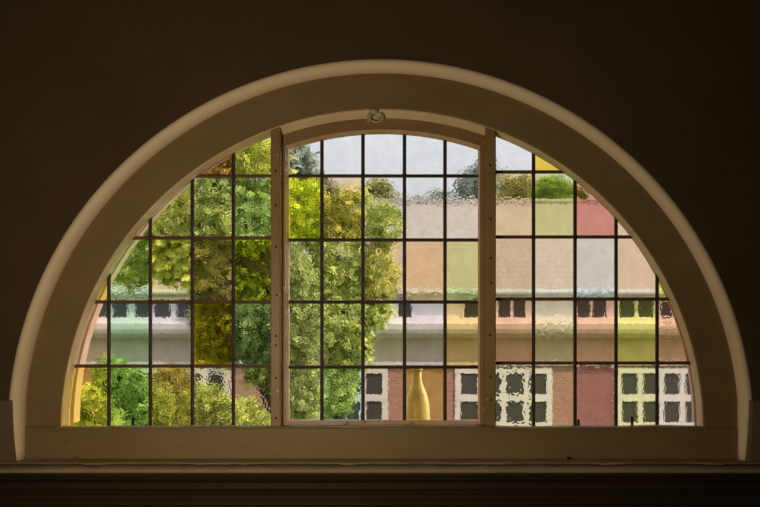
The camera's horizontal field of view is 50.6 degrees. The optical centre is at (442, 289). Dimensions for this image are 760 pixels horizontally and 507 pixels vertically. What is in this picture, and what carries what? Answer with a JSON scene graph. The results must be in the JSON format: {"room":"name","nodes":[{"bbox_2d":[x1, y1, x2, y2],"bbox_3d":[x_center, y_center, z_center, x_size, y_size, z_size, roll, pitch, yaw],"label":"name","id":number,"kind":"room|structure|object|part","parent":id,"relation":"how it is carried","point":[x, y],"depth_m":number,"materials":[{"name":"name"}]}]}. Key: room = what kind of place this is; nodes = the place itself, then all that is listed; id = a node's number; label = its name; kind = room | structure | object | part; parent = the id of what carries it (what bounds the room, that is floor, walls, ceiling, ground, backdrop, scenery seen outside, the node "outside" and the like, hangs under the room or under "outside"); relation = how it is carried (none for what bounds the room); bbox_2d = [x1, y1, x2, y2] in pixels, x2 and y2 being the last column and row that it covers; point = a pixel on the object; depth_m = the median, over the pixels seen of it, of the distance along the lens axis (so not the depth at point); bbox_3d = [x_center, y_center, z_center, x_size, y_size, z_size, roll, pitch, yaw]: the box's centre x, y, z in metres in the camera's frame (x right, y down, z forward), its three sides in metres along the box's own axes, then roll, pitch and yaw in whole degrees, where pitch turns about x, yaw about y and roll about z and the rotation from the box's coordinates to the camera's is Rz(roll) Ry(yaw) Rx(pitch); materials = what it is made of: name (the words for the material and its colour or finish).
{"room":"room with arched window","nodes":[
{"label":"room with arched window","id":0,"kind":"room"},
{"bbox_2d":[0,0,759,399],"bbox_3d":[-0.087,0.050,2.520,4.800,2.900,0.210,0,0,0],"label":"wall","id":1,"kind":"structure","parent":0,"point":[85,84],"depth_m":2.42,"materials":[{"name":"brown paint"}]},
{"bbox_2d":[0,400,16,461],"bbox_3d":[-1.512,0.423,2.412,0.452,0.183,0.026,0,0,0],"label":"trim","id":2,"kind":"structure","parent":1,"relation":"attached to","point":[7,442],"depth_m":2.40,"materials":[{"name":"paint"}]},
{"bbox_2d":[0,73,759,506],"bbox_3d":[-0.087,0.060,2.518,3.700,1.509,0.365,0,0,0],"label":"window","id":3,"kind":"structure","parent":1,"relation":"in","point":[355,290],"depth_m":2.50,"materials":[{"name":"coloured textured glass"},{"name":"dark paint"},{"name":"tan paint"}]},
{"bbox_2d":[69,136,270,425],"bbox_3d":[-0.852,-0.028,2.499,0.642,0.931,0.020,0,0,0],"label":"light","id":4,"kind":"object","parent":3,"relation":"on","point":[176,331],"depth_m":2.50,"materials":[{"name":"multicoloured glass"}]},
{"bbox_3d":[-0.432,0.325,2.500,0.104,0.165,0.003,0,0,0],"label":"pane","id":5,"kind":"part","parent":3,"relation":"part of","materials":[{"name":"clear glass"}]},
{"bbox_3d":[-0.432,0.139,2.500,0.104,0.200,0.003,0,0,0],"label":"pane","id":6,"kind":"part","parent":3,"relation":"part of","materials":[{"name":"clear glass"}]},
{"bbox_3d":[-0.432,-0.059,2.500,0.104,0.190,0.003,0,0,0],"label":"pane","id":7,"kind":"part","parent":3,"relation":"part of","materials":[{"name":"clear glass"}]},
{"bbox_3d":[-0.432,-0.256,2.500,0.104,0.196,0.003,0,0,0],"label":"pane","id":8,"kind":"part","parent":3,"relation":"part of","materials":[{"name":"yellow glass"}]},
{"bbox_3d":[-0.432,-0.413,2.500,0.104,0.111,0.003,0,0,0],"label":"pane","id":9,"kind":"part","parent":3,"relation":"part of","materials":[{"name":"clear glass"}]},
{"bbox_3d":[-0.314,0.325,2.500,0.124,0.165,0.003,0,0,0],"label":"pane","id":10,"kind":"part","parent":3,"relation":"part of","materials":[{"name":"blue glass"}]},
{"bbox_3d":[-0.314,0.139,2.500,0.124,0.200,0.003,0,0,0],"label":"pane","id":11,"kind":"part","parent":3,"relation":"part of","materials":[{"name":"clear glass"}]},
{"bbox_3d":[-0.314,-0.059,2.500,0.124,0.190,0.003,0,0,0],"label":"pane","id":12,"kind":"part","parent":3,"relation":"part of","materials":[{"name":"clear glass"}]},
{"bbox_3d":[-0.314,-0.256,2.500,0.124,0.196,0.003,0,0,0],"label":"pane","id":13,"kind":"part","parent":3,"relation":"part of","materials":[{"name":"pink glass"}]},
{"bbox_3d":[-0.314,-0.423,2.500,0.124,0.129,0.003,0,0,0],"label":"pane","id":14,"kind":"part","parent":3,"relation":"part of","materials":[{"name":"clear glass"}]},
{"bbox_3d":[-0.206,-0.544,2.461,0.054,0.032,0.033,0,0,0],"label":"knob","id":15,"kind":"part","parent":3,"relation":"part of","materials":[{"name":"white paint"}]},
{"bbox_3d":[-0.087,0.519,2.414,3.700,0.009,0.083,0,0,0],"label":"sill","id":16,"kind":"part","parent":3,"relation":"part of","materials":[{"name":"paint"}]},
{"bbox_3d":[-0.188,0.480,2.491,2.200,0.130,0.098,0,0,0],"label":"rail","id":17,"kind":"part","parent":3,"relation":"part of","materials":[{"name":"beige paint"}]},
{"bbox_3d":[-0.185,0.325,2.500,0.126,0.165,0.003,0,0,0],"label":"pane","id":18,"kind":"part","parent":3,"relation":"part of","materials":[{"name":"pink glass"}]},
{"bbox_3d":[-0.185,0.139,2.500,0.126,0.200,0.003,0,0,0],"label":"pane","id":19,"kind":"part","parent":3,"relation":"part of","materials":[{"name":"clear glass"}]},
{"bbox_3d":[-0.185,-0.059,2.500,0.126,0.190,0.003,0,0,0],"label":"pane","id":20,"kind":"part","parent":3,"relation":"part of","materials":[{"name":"pink glass"}]},
{"bbox_3d":[-0.185,-0.256,2.500,0.126,0.196,0.003,0,0,0],"label":"pane","id":21,"kind":"part","parent":3,"relation":"part of","materials":[{"name":"clear glass"}]},
{"bbox_3d":[-0.185,-0.424,2.500,0.126,0.132,0.003,0,0,0],"label":"pane","id":22,"kind":"part","parent":3,"relation":"part of","materials":[{"name":"clear glass"}]},
{"bbox_3d":[-0.057,0.325,2.500,0.123,0.165,0.003,0,0,0],"label":"pane","id":23,"kind":"part","parent":3,"relation":"part of","materials":[{"name":"orange glass"}]},
{"bbox_3d":[-0.057,0.139,2.500,0.123,0.200,0.003,0,0,0],"label":"pane","id":24,"kind":"part","parent":3,"relation":"part of","materials":[{"name":"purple glass"}]},
{"bbox_3d":[-0.057,-0.059,2.500,0.123,0.190,0.003,0,0,0],"label":"pane","id":25,"kind":"part","parent":3,"relation":"part of","materials":[{"name":"pink glass"}]},
{"bbox_3d":[-0.057,-0.256,2.500,0.123,0.196,0.003,0,0,0],"label":"pane","id":26,"kind":"part","parent":3,"relation":"part of","materials":[{"name":"clear glass"}]},
{"bbox_3d":[-0.057,-0.422,2.500,0.123,0.129,0.003,0,0,0],"label":"pane","id":27,"kind":"part","parent":3,"relation":"part of","materials":[{"name":"clear glass"}]},
{"bbox_3d":[0.060,0.325,2.500,0.104,0.165,0.003,0,0,0],"label":"pane","id":28,"kind":"part","parent":3,"relation":"part of","materials":[{"name":"clear glass"}]},
{"bbox_3d":[0.060,0.139,2.500,0.104,0.200,0.003,0,0,0],"label":"pane","id":29,"kind":"part","parent":3,"relation":"part of","materials":[{"name":"yellow glass"}]},
{"bbox_3d":[0.060,-0.059,2.500,0.104,0.190,0.003,0,0,0],"label":"pane","id":30,"kind":"part","parent":3,"relation":"part of","materials":[{"name":"green glass"}]},
{"bbox_3d":[0.060,-0.256,2.500,0.104,0.196,0.003,0,0,0],"label":"pane","id":31,"kind":"part","parent":3,"relation":"part of","materials":[{"name":"clear glass"}]},
{"bbox_3d":[0.060,-0.413,2.500,0.104,0.110,0.003,0,0,0],"label":"pane","id":32,"kind":"part","parent":3,"relation":"part of","materials":[{"name":"clear glass"}]},
{"bbox_2d":[496,137,696,425],"bbox_3d":[0.477,-0.028,2.499,0.642,0.931,0.020,0,0,0],"label":"light","id":33,"kind":"object","parent":3,"relation":"on","point":[589,332],"depth_m":2.50,"materials":[{"name":"multicoloured glass"}]},
{"bbox_2d":[9,59,752,459],"bbox_3d":[-0.188,-0.092,2.433,2.249,1.214,0.041,0,0,0],"label":"trim","id":34,"kind":"structure","parent":1,"relation":"attached to","point":[25,349],"depth_m":2.42,"materials":[{"name":"beige paint"}]},
{"bbox_2d":[745,400,759,461],"bbox_3d":[1.137,0.423,2.412,0.452,0.183,0.026,0,0,0],"label":"trim","id":35,"kind":"structure","parent":1,"relation":"attached to","point":[753,438],"depth_m":2.40,"materials":[{"name":"paint"}]}
]}

